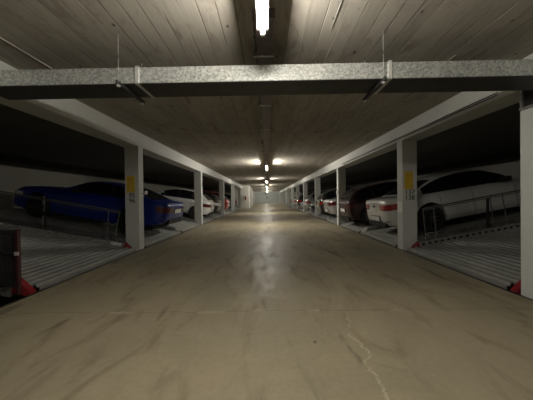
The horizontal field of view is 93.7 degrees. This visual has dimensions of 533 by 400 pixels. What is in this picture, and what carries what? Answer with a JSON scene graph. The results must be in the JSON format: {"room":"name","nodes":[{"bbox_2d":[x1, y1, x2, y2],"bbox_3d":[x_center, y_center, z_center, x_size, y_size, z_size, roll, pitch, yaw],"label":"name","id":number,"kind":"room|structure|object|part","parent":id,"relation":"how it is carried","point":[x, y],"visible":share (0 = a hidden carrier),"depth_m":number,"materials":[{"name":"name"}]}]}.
{"room":"parking garage","nodes":[
{"label":"parking garage","id":0,"kind":"room"},
{"bbox_2d":[0,212,229,305],"bbox_3d":[-5.896,2.951,28.032,5.634,0.150,68.000,-1,0,0],"label":"floor","id":1,"kind":"structure","parent":0,"point":[4,300],"depth_m":7.71,"materials":[{"name":"concrete"}]},
{"bbox_2d":[42,196,45,228],"bbox_3d":[-5.472,1.460,6.167,0.040,3.100,0.046,-1,0,0],"label":"post","id":2,"kind":"object","parent":1,"relation":"on","point":[43,202],"visible":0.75,"depth_m":6.14,"materials":[{"name":"metal"}]},
{"bbox_2d":[124,146,146,250],"bbox_3d":[-3.249,0.835,6.297,0.470,4.318,0.250,-1,0,0],"label":"pillar","id":3,"kind":"structure","parent":1,"relation":"on","point":[134,200],"depth_m":6.18,"materials":[{"name":"paint"}]},
{"bbox_2d":[194,172,202,224],"bbox_3d":[-3.288,0.795,12.182,0.370,4.318,0.240,-1,0,0],"label":"pillar","id":4,"kind":"structure","parent":1,"relation":"on","point":[198,196],"depth_m":12.06,"materials":[{"name":"paint"}]},
{"bbox_2d":[219,181,224,215],"bbox_3d":[-3.291,0.753,18.482,0.340,4.318,0.240,-1,0,0],"label":"pillar","id":5,"kind":"structure","parent":1,"relation":"on","point":[221,183],"depth_m":18.35,"materials":[{"name":"paint"}]},
{"bbox_2d":[231,185,234,210],"bbox_3d":[-3.280,0.711,24.532,0.340,4.318,0.240,-1,0,0],"label":"pillar","id":6,"kind":"structure","parent":1,"relation":"on","point":[232,186],"depth_m":24.41,"materials":[{"name":"paint"}]},
{"bbox_2d":[238,188,240,208],"bbox_3d":[-3.269,0.672,30.331,0.340,4.318,0.240,-1,0,0],"label":"pillar","id":7,"kind":"structure","parent":1,"relation":"on","point":[239,189],"depth_m":30.20,"materials":[{"name":"paint"}]},
{"bbox_2d":[0,104,230,191],"bbox_3d":[-6.168,-1.706,28.000,5.195,0.190,68.000,-1,0,0],"label":"ceiling","id":8,"kind":"structure","parent":0,"point":[22,134],"depth_m":7.24,"materials":[{"name":"concrete"}]},
{"bbox_2d":[0,164,230,208],"bbox_3d":[-8.839,0.645,28.021,0.200,4.830,68.000,-1,0,0],"label":"wall","id":9,"kind":"structure","parent":0,"point":[12,177],"depth_m":9.64,"materials":[{"name":"paint"}]},
{"bbox_2d":[0,154,230,193],"bbox_3d":[-8.513,-1.464,28.006,0.499,0.239,68.000,-1,0,0],"label":"trim","id":10,"kind":"structure","parent":9,"relation":"attached to","point":[4,159],"depth_m":10.53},
{"bbox_2d":[235,185,252,207],"bbox_3d":[-3.386,-0.425,36.104,2.300,2.934,7.800,-1,0,0],"label":"wall","id":11,"kind":"structure","parent":0,"point":[246,190],"depth_m":32.20,"materials":[{"name":"paint"}]},
{"bbox_2d":[0,209,239,307],"bbox_3d":[-3.083,1.116,28.014,0.039,0.056,68.000,-1,0,0],"label":"trim","id":12,"kind":"structure","parent":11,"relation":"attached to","point":[239,209],"depth_m":4.14,"materials":[{"name":"metal"}]},
{"bbox_2d":[0,203,532,399],"bbox_3d":[0.068,1.209,28.009,6.330,0.300,68.000,-1,0,0],"label":"floor","id":13,"kind":"structure","parent":0,"point":[261,301],"depth_m":2.44,"materials":[{"name":"concrete"}]},
{"bbox_2d":[0,191,135,296],"bbox_3d":[-5.810,0.421,4.754,5.293,1.842,2.720,-1,0,0],"label":"platform","id":14,"kind":"object","parent":13,"relation":"on","point":[49,257],"visible":0.88,"depth_m":5.01,"materials":[{"name":"metal"}]},
{"bbox_2d":[0,229,21,294],"bbox_3d":[-3.827,0.835,3.336,1.085,0.869,0.057,-1,0,0],"label":"gate","id":15,"kind":"object","parent":14,"relation":"attached to","point":[10,243],"visible":1,"depth_m":3.35,"materials":[{"name":"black metal"}]},
{"bbox_3d":[-3.845,0.788,3.343,1.050,0.765,0.024,-1,0,0],"label":"rail","id":16,"kind":"part","parent":15,"relation":"part of","materials":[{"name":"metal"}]},
{"bbox_3d":[-3.855,0.791,3.357,1.010,0.700,0.003,-1,0,0],"label":"infill panel","id":17,"kind":"part","parent":15,"relation":"part of","materials":[{"name":"metal"}]},
{"bbox_3d":[-3.319,0.830,3.342,0.044,0.869,0.044,-1,0,0],"label":"post","id":18,"kind":"part","parent":15,"relation":"part of","materials":[{"name":"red metal"}]},
{"bbox_3d":[-5.776,-0.077,6.070,4.500,0.067,0.034,10,0,0],"label":"hand rail","id":19,"kind":"part","parent":14,"relation":"part of","materials":[{"name":"grey metal"}]},
{"bbox_3d":[-3.857,0.597,6.071,0.082,0.728,0.022,-1,0,0],"label":"rail post","id":20,"kind":"part","parent":14,"relation":"part of","materials":[{"name":"grey metal"}]},
{"bbox_2d":[0,208,179,246],"bbox_3d":[-5.800,0.744,7.841,5.293,1.173,2.750,-1,0,0],"label":"platform","id":21,"kind":"object","parent":13,"relation":"on","point":[57,222],"visible":0.47,"depth_m":7.36,"materials":[{"name":"metal"}]},
{"bbox_2d":[14,182,183,232],"bbox_3d":[-5.344,0.202,8.301,4.838,1.590,2.140,-1,0,0],"label":"car","id":22,"kind":"object","parent":21,"relation":"on","point":[159,210],"visible":0.78,"depth_m":7.41,"materials":[{"name":"blue paint"}]},
{"bbox_2d":[71,187,81,191],"bbox_3d":[-5.569,-0.308,7.323,0.170,0.130,0.190,10,0,0],"label":"mirror","id":23,"kind":"object","parent":22,"relation":"attached to","point":[76,189],"depth_m":7.23,"materials":[{"name":"plastic"}]},
{"bbox_3d":[-5.446,0.526,7.391,1.840,0.035,0.032,10,0,0],"label":"sill trim","id":24,"kind":"part","parent":22,"relation":"part of","materials":[{"name":"plastic"}]},
{"bbox_2d":[155,206,173,212],"bbox_3d":[-3.119,0.297,7.654,0.358,0.170,0.537,10,0,0],"label":"tail light","id":25,"kind":"object","parent":22,"relation":"attached to","point":[158,209],"depth_m":7.47,"materials":[{"name":"red plastic"}]},
{"bbox_2d":[167,219,200,232],"bbox_3d":[-5.795,0.724,10.651,5.293,1.173,2.750,-1,0,0],"label":"platform","id":26,"kind":"object","parent":13,"relation":"on","point":[184,225],"visible":0.12,"depth_m":10.74,"materials":[{"name":"metal"}]},
{"bbox_2d":[182,213,214,223],"bbox_3d":[-5.789,0.703,13.826,5.293,1.173,2.960,-1,0,0],"label":"platform","id":27,"kind":"object","parent":13,"relation":"on","point":[206,218],"visible":0.09,"depth_m":13.98,"materials":[{"name":"metal"}]},
{"bbox_2d":[157,188,214,218],"bbox_3d":[-5.075,0.170,14.071,4.135,1.657,1.980,-1,0,0],"label":"car","id":28,"kind":"object","parent":27,"relation":"on","point":[186,196],"visible":0.45,"depth_m":13.35,"materials":[{"name":"white paint"}]},
{"bbox_2d":[203,204,211,207],"bbox_3d":[-3.198,0.303,13.478,0.357,0.170,0.492,10,0,0],"label":"tail light","id":29,"kind":"object","parent":28,"relation":"attached to","point":[204,205],"depth_m":13.31,"materials":[{"name":"red plastic"}]},
{"bbox_2d":[209,212,223,218],"bbox_3d":[-5.784,0.682,16.846,5.293,1.173,2.960,-1,0,0],"label":"platform","id":30,"kind":"object","parent":13,"relation":"on","point":[215,215],"visible":0.12,"depth_m":17.15,"materials":[{"name":"metal"}]},
{"bbox_2d":[202,191,221,212],"bbox_3d":[-5.310,0.141,16.471,4.583,1.679,1.720,-1,0,0],"label":"car","id":31,"kind":"object","parent":30,"relation":"on","point":[215,198],"visible":0.1,"depth_m":15.87,"materials":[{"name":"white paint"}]},
{"bbox_2d":[316,213,333,219],"bbox_3d":[5.859,0.562,15.076,5.293,1.173,2.435,-1,0,0],"label":"platform","id":32,"kind":"object","parent":13,"relation":"on","point":[323,216],"visible":0.16,"depth_m":15.37,"materials":[{"name":"metal"}]},
{"bbox_2d":[316,186,353,214],"bbox_3d":[5.403,0.015,15.351,4.583,1.693,1.720,-1,0,0],"label":"car","id":33,"kind":"object","parent":32,"relation":"on","point":[332,193],"visible":0.26,"depth_m":14.74,"materials":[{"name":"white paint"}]},
{"bbox_2d":[325,215,347,224],"bbox_3d":[5.855,0.579,12.581,5.293,1.173,2.435,-1,0,0],"label":"platform","id":34,"kind":"object","parent":13,"relation":"on","point":[333,219],"visible":0.07,"depth_m":13.10,"materials":[{"name":"metal"}]},
{"bbox_2d":[323,183,370,214],"bbox_3d":[5.514,-0.040,13.110,4.882,1.715,1.840,-1,0,0],"label":"car","id":35,"kind":"object","parent":34,"relation":"on","point":[330,205],"visible":0.12,"depth_m":12.49,"materials":[{"name":"silver metal"}]},
{"bbox_2d":[327,202,336,205],"bbox_3d":[3.265,0.184,12.485,0.358,0.170,0.526,-11,0,0],"label":"tail light","id":36,"kind":"object","parent":35,"relation":"attached to","point":[328,203],"depth_m":12.29,"materials":[{"name":"red plastic"}]},
{"bbox_2d":[340,220,375,233],"bbox_3d":[5.849,0.598,9.826,5.293,1.173,2.435,-1,0,0],"label":"platform","id":37,"kind":"object","parent":13,"relation":"on","point":[356,226],"visible":0.14,"depth_m":9.84,"materials":[{"name":"metal"}]},
{"bbox_2d":[338,180,396,224],"bbox_3d":[5.343,0.060,10.131,4.583,1.693,1.980,-1,0,0],"label":"car","id":38,"kind":"object","parent":37,"relation":"on","point":[351,204],"visible":0.44,"depth_m":9.47,"materials":[{"name":"red paint"}]},
{"bbox_2d":[344,203,358,208],"bbox_3d":[3.243,0.227,9.546,0.357,0.170,0.492,-11,0,0],"label":"tail light","id":39,"kind":"object","parent":38,"relation":"attached to","point":[347,205],"depth_m":9.37,"materials":[{"name":"red plastic"}]},
{"bbox_3d":[4.338,-0.602,9.565,1.809,0.137,0.046,-11,0,0],"label":"roof rail","id":40,"kind":"part","parent":38,"relation":"part of","materials":[{"name":"metal"}]},
{"bbox_2d":[280,203,532,300],"bbox_3d":[3.215,1.045,28.002,0.039,0.056,68.000,-1,0,0],"label":"trim","id":41,"kind":"structure","parent":13,"relation":"on","point":[280,203],"depth_m":4.19,"materials":[{"name":"metal"}]},
{"bbox_3d":[5.859,0.547,20.326,5.350,0.278,2.435,-11,0,0],"label":"platform","id":42,"kind":"object","parent":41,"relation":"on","visible":0},
{"bbox_2d":[304,190,329,207],"bbox_3d":[5.194,0.001,20.451,4.135,1.657,1.720,-1,0,0],"label":"car","id":43,"kind":"object","parent":42,"relation":"on","point":[310,198],"visible":0.2,"depth_m":19.82,"materials":[{"name":"silver metal"}]},
{"bbox_3d":[5.869,0.511,25.576,5.350,0.278,2.435,-11,0,0],"label":"platform","id":44,"kind":"object","parent":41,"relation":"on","visible":0},
{"bbox_2d":[296,192,312,205],"bbox_3d":[5.422,-0.049,25.750,4.583,1.679,1.720,-1,0,0],"label":"car","id":45,"kind":"object","parent":44,"relation":"on","point":[300,198],"visible":0.18,"depth_m":25.12,"materials":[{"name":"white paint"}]},
{"bbox_2d":[361,207,520,247],"bbox_3d":[5.845,0.615,7.331,5.293,1.173,2.435,-1,0,0],"label":"platform","id":46,"kind":"object","parent":13,"relation":"on","point":[389,236],"visible":0.38,"depth_m":6.89,"materials":[{"name":"metal"}]},
{"bbox_2d":[365,169,520,231],"bbox_3d":[5.648,-0.030,7.530,4.892,1.715,2.100,-1,0,0],"label":"car","id":47,"kind":"object","parent":46,"relation":"on","point":[457,185],"visible":0.68,"depth_m":6.68,"materials":[{"name":"white paint"}]},
{"bbox_3d":[3.289,0.550,7.538,0.021,0.130,0.540,-11,0,0],"label":"licence plate","id":48,"kind":"part","parent":47,"relation":"part of","materials":[{"name":"white metal"}]},
{"bbox_2d":[379,204,396,210],"bbox_3d":[3.404,0.193,6.904,0.358,0.170,0.526,-11,0,0],"label":"tail light","id":49,"kind":"object","parent":47,"relation":"attached to","point":[382,207],"depth_m":6.78,"materials":[{"name":"red plastic"}]},
{"bbox_3d":[5.777,0.351,6.639,1.850,0.035,0.032,-11,0,0],"label":"sill trim","id":50,"kind":"part","parent":47,"relation":"part of","materials":[{"name":"plastic"}]},
{"bbox_2d":[499,176,511,181],"bbox_3d":[6.279,-0.562,6.570,0.170,0.130,0.190,-11,0,0],"label":"mirror","id":51,"kind":"object","parent":47,"relation":"attached to","point":[504,178],"depth_m":6.49,"materials":[{"name":"plastic"}]},
{"bbox_2d":[407,189,520,294],"bbox_3d":[5.836,0.291,4.501,5.293,1.842,2.540,-1,0,0],"label":"platform","id":52,"kind":"object","parent":13,"relation":"on","point":[492,255],"visible":0.86,"depth_m":4.79,"materials":[{"name":"metal"}]},
{"bbox_3d":[3.627,0.562,5.737,0.072,0.726,0.022,-11,0,0],"label":"rail post","id":53,"kind":"part","parent":52,"relation":"part of","materials":[{"name":"grey metal"}]},
{"bbox_3d":[3.867,0.516,5.737,0.082,0.727,0.022,-11,0,0],"label":"rail post","id":54,"kind":"part","parent":52,"relation":"part of","materials":[{"name":"grey metal"}]},
{"bbox_3d":[5.796,-0.206,5.728,4.500,0.067,0.034,-11,0,0],"label":"hand rail","id":55,"kind":"part","parent":52,"relation":"part of","materials":[{"name":"grey metal"}]},
{"bbox_3d":[5.169,0.266,5.732,0.072,0.726,0.022,-11,0,0],"label":"rail post","id":56,"kind":"part","parent":52,"relation":"part of","materials":[{"name":"grey metal"}]},
{"bbox_3d":[5.458,0.211,5.731,0.042,0.726,0.022,-11,0,0],"label":"rail post","id":57,"kind":"part","parent":52,"relation":"part of","materials":[{"name":"grey metal"}]},
{"bbox_3d":[5.854,0.564,17.831,5.350,0.278,2.435,-11,0,0],"label":"platform","id":58,"kind":"object","parent":13,"relation":"on","visible":0},
{"bbox_2d":[309,185,355,209],"bbox_3d":[5.201,-0.110,18.250,4.074,1.865,1.720,-1,0,0],"label":"car","id":59,"kind":"object","parent":58,"relation":"on","point":[312,204],"visible":0.06,"depth_m":17.76,"materials":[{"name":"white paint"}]},
{"bbox_3d":[-5.768,0.681,20.063,5.350,0.278,2.835,10,0,0],"label":"platform","id":60,"kind":"object","parent":13,"relation":"on","visible":0},
{"bbox_2d":[203,191,229,211],"bbox_3d":[-5.084,0.124,20.171,4.135,1.657,1.720,-1,0,0],"label":"car","id":61,"kind":"object","parent":60,"relation":"on","point":[226,201],"visible":0.16,"depth_m":19.58,"materials":[{"name":"red paint"}]},
{"bbox_3d":[-5.757,0.640,26.051,5.350,0.278,2.710,10,0,0],"label":"platform","id":62,"kind":"object","parent":13,"relation":"on","visible":0},
{"bbox_2d":[224,194,237,208],"bbox_3d":[-5.292,0.075,26.171,4.583,1.679,1.720,-1,0,0],"label":"car","id":63,"kind":"object","parent":62,"relation":"on","point":[228,196],"visible":0.22,"depth_m":25.50,"materials":[{"name":"grey paint"}]},
{"bbox_2d":[0,0,532,191],"bbox_3d":[0.031,-1.978,27.987,6.830,0.200,68.000,-1,0,0],"label":"ceiling","id":64,"kind":"structure","parent":0,"point":[308,133],"depth_m":2.85,"materials":[{"name":"concrete"}]},
{"bbox_2d":[0,37,52,68],"bbox_3d":[-2.735,-1.667,2.194,0.010,0.009,2.400,-1,0,0],"label":"conduit","id":65,"kind":"object","parent":64,"relation":"attached to","point":[0,37],"visible":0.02,"depth_m":2.83,"materials":[{"name":"metal"}]},
{"bbox_2d":[0,61,253,192],"bbox_3d":[-3.328,-1.656,27.995,0.465,0.366,68.000,-1,0,0],"label":"concrete beam","id":66,"kind":"structure","parent":64,"relation":"attached to","point":[73,114],"depth_m":4.83,"materials":[{"name":"paint"}]},
{"bbox_2d":[115,34,144,104],"bbox_3d":[-1.511,-1.421,2.793,0.028,0.537,0.560,-1,0,0],"label":"hanger","id":67,"kind":"object","parent":64,"relation":"hanging from","point":[119,84],"visible":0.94,"depth_m":2.65,"materials":[{"name":"metal"}]},
{"bbox_3d":[-1.511,-1.419,2.548,0.008,0.537,0.008,0,0,23],"label":"threaded rod","id":68,"kind":"part","parent":67,"relation":"part of","materials":[{"name":"metal"}]},
{"bbox_2d":[255,0,268,36],"bbox_3d":[-0.035,-1.540,1.480,0.100,0.317,1.320,-1,0,0],"label":"lamp","id":69,"kind":"object","parent":64,"relation":"attached to","point":[262,6],"visible":1,"depth_m":1.95,"materials":[{"name":"plastic"}]},
{"bbox_2d":[250,8,274,161],"bbox_3d":[-0.026,-1.684,6.549,0.230,0.094,8.680,-1,0,0],"label":"cable tray","id":70,"kind":"object","parent":64,"relation":"attached to","point":[264,51],"visible":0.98,"depth_m":2.83,"materials":[{"name":"metal"}]},
{"bbox_2d":[264,164,267,178],"bbox_3d":[-0.008,-1.752,16.488,0.230,0.094,8.400,-1,0,0],"label":"cable tray","id":71,"kind":"object","parent":64,"relation":"attached to","point":[265,170],"visible":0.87,"depth_m":15.47,"materials":[{"name":"metal"}]},
{"bbox_2d":[331,0,342,28],"bbox_3d":[0.644,-1.701,1.537,0.010,0.009,1.900,-1,0,0],"label":"conduit","id":72,"kind":"object","parent":64,"relation":"attached to","point":[341,0],"visible":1,"depth_m":2.29,"materials":[{"name":"metal"}]},
{"bbox_2d":[363,31,385,101],"bbox_3d":[1.189,-1.451,2.788,0.028,0.537,0.560,-1,0,0],"label":"hanger","id":73,"kind":"object","parent":64,"relation":"hanging from","point":[383,80],"visible":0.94,"depth_m":2.63,"materials":[{"name":"metal"}]},
{"bbox_2d":[0,59,532,99],"bbox_3d":[-0.010,-1.327,2.781,6.200,0.190,0.384,-1,0,1],"label":"ventilation duct","id":74,"kind":"object","parent":73,"relation":"hanging from","point":[473,75],"visible":0.99,"depth_m":2.64,"materials":[{"name":"metal"}]},
{"bbox_3d":[1.188,-1.449,2.543,0.008,0.537,0.008,-1,0,-22],"label":"threaded rod","id":75,"kind":"part","parent":73,"relation":"part of","materials":[{"name":"metal"}]},
{"bbox_2d":[280,53,532,191],"bbox_3d":[3.414,-1.732,27.983,0.430,0.366,68.000,-1,0,0],"label":"concrete beam","id":76,"kind":"structure","parent":64,"relation":"attached to","point":[504,99],"depth_m":4.87,"materials":[{"name":"paint"}]},
{"bbox_2d":[342,94,497,164],"bbox_3d":[3.153,-1.458,6.944,0.017,0.024,7.080,-1,0,0],"label":"cable","id":77,"kind":"object","parent":76,"relation":"attached to","point":[497,94],"visible":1,"depth_m":4.55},
{"bbox_2d":[342,92,497,163],"bbox_3d":[3.153,-1.488,6.944,0.017,0.024,7.080,-1,0,0],"label":"cable","id":78,"kind":"object","parent":76,"relation":"attached to","point":[496,92],"visible":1,"depth_m":4.58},
{"bbox_2d":[241,191,301,208],"bbox_3d":[0.122,0.207,62.103,17.600,5.037,0.200,-1,0,0],"label":"wall","id":79,"kind":"structure","parent":0,"point":[254,199],"depth_m":62.00,"materials":[{"name":"paint"}]},
{"bbox_2d":[255,193,278,202],"bbox_3d":[0.113,-0.506,61.942,6.000,2.546,0.088,-1,0,0],"label":"door","id":80,"kind":"structure","parent":79,"relation":"in","point":[275,199],"depth_m":61.94,"materials":[{"name":"paint"}]},
{"bbox_2d":[254,191,279,192],"bbox_3d":[0.097,-1.948,61.928,6.300,0.310,0.119,-1,0,0],"label":"trim","id":81,"kind":"structure","parent":79,"relation":"attached to","point":[267,191],"depth_m":61.87,"materials":[{"name":"paint"}]},
{"bbox_2d":[287,102,519,191],"bbox_3d":[6.236,-1.846,27.977,5.195,0.190,68.000,-1,0,0],"label":"ceiling","id":82,"kind":"structure","parent":0,"point":[497,132],"depth_m":7.55,"materials":[{"name":"concrete"}]},
{"bbox_2d":[309,213,513,289],"bbox_3d":[6.069,2.816,28.009,5.634,0.150,68.000,-1,0,0],"label":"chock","id":83,"kind":"structure","parent":0,"point":[511,285],"depth_m":8.25,"materials":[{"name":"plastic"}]},
{"bbox_2d":[285,190,287,204],"bbox_3d":[3.423,0.511,42.708,0.340,4.318,0.240,-1,0,0],"label":"pillar","id":84,"kind":"structure","parent":83,"relation":"on","point":[286,195],"depth_m":42.58,"materials":[{"name":"paint"}]},
{"bbox_2d":[288,189,289,205],"bbox_3d":[3.413,0.547,37.458,0.340,4.318,0.240,-1,0,0],"label":"pillar","id":85,"kind":"structure","parent":83,"relation":"on","point":[288,189],"depth_m":37.33,"materials":[{"name":"paint"}]},
{"bbox_2d":[291,188,293,206],"bbox_3d":[3.404,0.583,32.209,0.340,4.318,0.240,-1,0,0],"label":"pillar","id":86,"kind":"structure","parent":83,"relation":"on","point":[292,189],"depth_m":32.09,"materials":[{"name":"paint"}]},
{"bbox_2d":[296,186,299,209],"bbox_3d":[3.394,0.619,26.959,0.340,4.318,0.240,-1,0,0],"label":"pillar","id":87,"kind":"structure","parent":83,"relation":"on","point":[297,187],"depth_m":26.83,"materials":[{"name":"paint"}]},
{"bbox_2d":[303,183,307,211],"bbox_3d":[3.384,0.655,21.709,0.340,4.318,0.240,-1,0,0],"label":"pillar","id":88,"kind":"structure","parent":83,"relation":"on","point":[305,194],"depth_m":21.59,"materials":[{"name":"paint"}]},
{"bbox_2d":[315,178,320,216],"bbox_3d":[3.375,0.691,16.459,0.340,4.318,0.240,-1,0,0],"label":"pillar","id":89,"kind":"structure","parent":83,"relation":"on","point":[317,180],"depth_m":16.33,"materials":[{"name":"paint"}]},
{"bbox_2d":[336,168,345,225],"bbox_3d":[3.337,0.727,11.209,0.396,4.318,0.240,-1,0,0],"label":"pillar","id":90,"kind":"structure","parent":83,"relation":"on","point":[341,172],"depth_m":11.08,"materials":[{"name":"paint"}]},
{"bbox_2d":[397,140,416,250],"bbox_3d":[3.352,0.762,5.954,0.346,4.318,0.250,-1,0,0],"label":"pillar","id":91,"kind":"structure","parent":83,"relation":"on","point":[406,149],"depth_m":5.84,"materials":[{"name":"paint"}]},
{"bbox_2d":[486,198,488,227],"bbox_3d":[5.228,1.421,5.900,0.040,2.940,0.040,-1,0,0],"label":"post","id":92,"kind":"object","parent":83,"relation":"on","point":[487,200],"visible":0.29,"depth_m":5.88,"materials":[{"name":"metal"}]},
{"bbox_2d":[519,90,532,298],"bbox_3d":[3.344,0.783,3.009,0.352,4.318,0.240,-1,0,0],"label":"pillar","id":93,"kind":"structure","parent":83,"relation":"on","point":[526,97],"depth_m":3.05,"materials":[{"name":"paint"}]},
{"bbox_3d":[3.167,-1.122,2.997,0.042,0.028,0.240,-1,0,0],"label":"bearing plate","id":94,"kind":"part","parent":93,"relation":"part of","materials":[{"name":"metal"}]},
{"bbox_2d":[311,159,519,191],"bbox_3d":[8.959,0.443,27.987,0.200,4.830,68.000,-1,0,0],"label":"wall","id":95,"kind":"structure","parent":0,"point":[508,168],"depth_m":9.45,"materials":[{"name":"paint"}]},
{"bbox_2d":[300,150,519,192],"bbox_3d":[8.585,-1.657,27.974,0.499,0.239,68.000,-1,0,0],"label":"trim","id":96,"kind":"structure","parent":95,"relation":"attached to","point":[514,155],"depth_m":10.93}
]}

